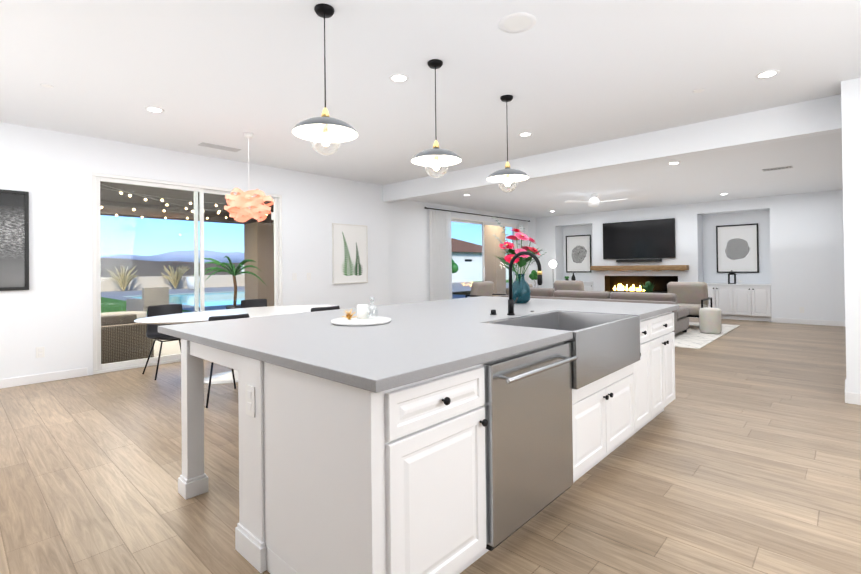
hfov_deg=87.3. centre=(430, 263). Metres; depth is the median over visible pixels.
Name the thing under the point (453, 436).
kitchen island
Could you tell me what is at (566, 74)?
ceiling
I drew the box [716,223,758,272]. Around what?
framed picture
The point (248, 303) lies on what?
dining chair
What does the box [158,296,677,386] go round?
island countertop
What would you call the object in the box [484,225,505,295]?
column
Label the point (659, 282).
fireplace
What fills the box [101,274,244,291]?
wall
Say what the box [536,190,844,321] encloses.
wall
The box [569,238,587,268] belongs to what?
art
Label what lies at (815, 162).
ceiling
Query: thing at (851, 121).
wall
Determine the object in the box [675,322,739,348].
rug
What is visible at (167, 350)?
patio
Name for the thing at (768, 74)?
recessed light
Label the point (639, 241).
wall-mounted tv
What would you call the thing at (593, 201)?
ceiling fan
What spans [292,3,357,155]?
pendant light
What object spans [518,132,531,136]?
recessed light
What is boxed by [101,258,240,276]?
wall
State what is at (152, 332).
dining chair
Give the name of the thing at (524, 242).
curtain
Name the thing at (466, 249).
house
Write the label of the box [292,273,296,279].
wall switch
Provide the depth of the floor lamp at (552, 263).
12.59 m
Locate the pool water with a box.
[132,292,244,306]
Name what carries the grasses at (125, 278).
on the ground at (125, 295)
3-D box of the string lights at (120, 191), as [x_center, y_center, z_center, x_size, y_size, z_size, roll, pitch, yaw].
[-5.206,-1.167,8.187,4.411,0.346,6.805,-1,-1,43]
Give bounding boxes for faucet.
[490,251,541,314]
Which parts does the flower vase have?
glass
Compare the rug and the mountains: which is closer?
the rug
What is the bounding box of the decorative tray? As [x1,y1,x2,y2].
[331,297,390,325]
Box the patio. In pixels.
[146,294,469,356]
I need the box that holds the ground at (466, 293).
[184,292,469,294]
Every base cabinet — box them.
[583,281,592,290]
[707,283,770,321]
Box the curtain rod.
[424,207,529,221]
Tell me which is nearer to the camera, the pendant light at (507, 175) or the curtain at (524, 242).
the pendant light at (507, 175)
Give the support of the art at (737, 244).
attached to the framed picture at (737, 248)
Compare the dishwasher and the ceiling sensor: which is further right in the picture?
the dishwasher
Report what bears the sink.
in the island countertop
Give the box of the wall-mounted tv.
[603,218,675,261]
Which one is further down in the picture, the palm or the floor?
the floor
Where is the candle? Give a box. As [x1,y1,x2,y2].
[357,304,367,318]
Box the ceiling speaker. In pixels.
[498,12,535,32]
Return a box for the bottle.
[367,297,376,318]
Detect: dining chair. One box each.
[142,304,182,379]
[206,313,248,407]
[241,299,266,307]
[311,305,339,311]
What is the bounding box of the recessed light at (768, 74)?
[755,70,779,78]
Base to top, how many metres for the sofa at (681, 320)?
0.862 m
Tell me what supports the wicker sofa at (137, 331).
on the patio
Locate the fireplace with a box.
[605,276,677,291]
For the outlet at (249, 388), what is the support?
attached to the kitchen island
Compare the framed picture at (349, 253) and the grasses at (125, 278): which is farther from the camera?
the grasses at (125, 278)
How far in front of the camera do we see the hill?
191.30 m
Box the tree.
[452,259,457,272]
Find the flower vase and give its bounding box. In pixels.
[493,216,546,302]
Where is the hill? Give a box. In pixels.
[160,261,193,262]
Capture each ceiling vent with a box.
[198,142,240,151]
[762,166,792,171]
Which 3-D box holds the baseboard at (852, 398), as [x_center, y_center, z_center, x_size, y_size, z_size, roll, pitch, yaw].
[4.746,1.184,3.119,2.778,0.100,0.013,-1,-1,43]
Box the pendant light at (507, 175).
[487,95,528,192]
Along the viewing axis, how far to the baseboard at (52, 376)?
5.14 m
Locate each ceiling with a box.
[0,0,860,184]
[411,132,842,217]
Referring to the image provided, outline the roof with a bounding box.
[100,181,273,305]
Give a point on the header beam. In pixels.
(814, 117)
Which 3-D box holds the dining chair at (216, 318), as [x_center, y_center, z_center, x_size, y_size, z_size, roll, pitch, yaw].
[-2.059,0.909,4.458,0.495,0.832,0.488,-1,-1,43]
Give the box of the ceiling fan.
[565,194,624,206]
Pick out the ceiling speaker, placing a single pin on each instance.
(517, 22)
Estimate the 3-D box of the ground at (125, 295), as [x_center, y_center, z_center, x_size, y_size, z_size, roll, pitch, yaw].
[-5.846,1.614,29.510,19.000,0.070,24.800,-1,-1,43]
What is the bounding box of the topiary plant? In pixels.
[529,270,536,279]
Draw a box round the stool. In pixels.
[699,307,721,333]
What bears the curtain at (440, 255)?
hanging from the curtain rod
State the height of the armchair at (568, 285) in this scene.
0.892 m
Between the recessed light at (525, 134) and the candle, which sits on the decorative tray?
the candle
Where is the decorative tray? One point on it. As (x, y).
(362, 318)
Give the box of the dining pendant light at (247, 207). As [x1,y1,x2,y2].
[224,132,273,221]
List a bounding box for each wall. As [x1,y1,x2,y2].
[0,122,536,378]
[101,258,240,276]
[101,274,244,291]
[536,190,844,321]
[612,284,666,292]
[841,77,860,393]
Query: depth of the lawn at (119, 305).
16.64 m
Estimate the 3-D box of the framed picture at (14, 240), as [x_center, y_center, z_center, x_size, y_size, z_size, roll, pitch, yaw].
[-5.125,-0.254,4.405,0.030,1.100,1.810,-1,-1,43]
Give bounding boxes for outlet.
[36,347,44,357]
[245,384,254,416]
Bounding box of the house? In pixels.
[451,238,506,261]
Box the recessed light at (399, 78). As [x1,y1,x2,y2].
[389,74,408,82]
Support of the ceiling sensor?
attached to the ceiling at (566, 74)
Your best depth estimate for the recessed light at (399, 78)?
3.90 m
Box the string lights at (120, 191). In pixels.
[100,184,273,218]
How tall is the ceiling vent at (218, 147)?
0.008 m
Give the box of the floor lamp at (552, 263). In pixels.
[549,260,556,287]
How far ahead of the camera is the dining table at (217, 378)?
5.19 m
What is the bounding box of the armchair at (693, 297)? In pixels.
[667,282,711,317]
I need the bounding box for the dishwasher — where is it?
[483,342,577,550]
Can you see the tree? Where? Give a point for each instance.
(455, 267)
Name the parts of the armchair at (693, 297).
seat, frame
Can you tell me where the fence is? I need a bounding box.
[452,262,512,282]
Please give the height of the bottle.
0.135 m
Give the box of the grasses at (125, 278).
[106,265,189,290]
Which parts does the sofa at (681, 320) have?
seat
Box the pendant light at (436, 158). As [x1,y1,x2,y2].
[411,59,461,177]
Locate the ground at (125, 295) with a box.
[101,282,508,310]
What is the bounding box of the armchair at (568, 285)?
[554,280,583,290]
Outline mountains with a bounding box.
[101,250,243,262]
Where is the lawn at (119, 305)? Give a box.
[101,297,189,312]
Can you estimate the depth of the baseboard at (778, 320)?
9.25 m
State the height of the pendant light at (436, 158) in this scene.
0.923 m
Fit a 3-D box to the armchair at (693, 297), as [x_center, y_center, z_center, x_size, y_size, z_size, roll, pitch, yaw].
[5.074,0.818,9.013,0.796,0.892,0.820,-1,-1,43]
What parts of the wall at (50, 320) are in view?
door kitchen slider glass, door kitchen slider frame, door living slider frame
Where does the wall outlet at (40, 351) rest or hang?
attached to the wall at (50, 320)
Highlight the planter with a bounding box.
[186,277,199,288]
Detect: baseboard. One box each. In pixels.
[0,368,86,388]
[771,318,844,326]
[845,391,860,404]
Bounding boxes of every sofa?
[101,313,153,363]
[493,284,688,333]
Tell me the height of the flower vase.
0.802 m
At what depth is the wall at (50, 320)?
6.00 m
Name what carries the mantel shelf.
attached to the wall at (801, 248)
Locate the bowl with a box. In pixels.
[101,311,146,318]
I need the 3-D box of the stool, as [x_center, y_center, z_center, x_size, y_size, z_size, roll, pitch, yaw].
[5.092,1.032,8.220,0.344,0.452,0.344,-1,-1,43]
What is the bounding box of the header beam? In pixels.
[383,94,841,202]
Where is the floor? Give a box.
[0,317,860,573]
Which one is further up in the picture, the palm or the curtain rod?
the curtain rod
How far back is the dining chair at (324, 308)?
5.08 m
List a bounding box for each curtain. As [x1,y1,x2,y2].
[429,210,451,300]
[519,221,528,283]
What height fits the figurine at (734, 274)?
0.312 m
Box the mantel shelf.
[590,265,688,270]
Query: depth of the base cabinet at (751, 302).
10.05 m
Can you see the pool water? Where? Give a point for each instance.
(224, 299)
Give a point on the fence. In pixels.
(476, 273)
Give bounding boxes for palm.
[193,256,266,308]
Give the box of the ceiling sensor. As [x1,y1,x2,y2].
[40,83,53,87]
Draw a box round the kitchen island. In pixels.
[170,307,678,573]
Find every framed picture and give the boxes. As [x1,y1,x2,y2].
[0,189,28,290]
[332,223,367,283]
[566,235,591,271]
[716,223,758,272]
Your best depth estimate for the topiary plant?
12.26 m
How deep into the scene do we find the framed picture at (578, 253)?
13.12 m
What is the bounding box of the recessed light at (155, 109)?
[145,107,164,112]
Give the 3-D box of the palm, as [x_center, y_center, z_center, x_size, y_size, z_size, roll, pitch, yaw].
[-4.697,0.620,10.773,1.684,1.587,1.658,-1,-1,43]
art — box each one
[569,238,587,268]
[721,228,753,268]
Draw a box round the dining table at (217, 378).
[134,305,336,383]
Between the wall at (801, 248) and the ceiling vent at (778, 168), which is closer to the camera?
the ceiling vent at (778, 168)

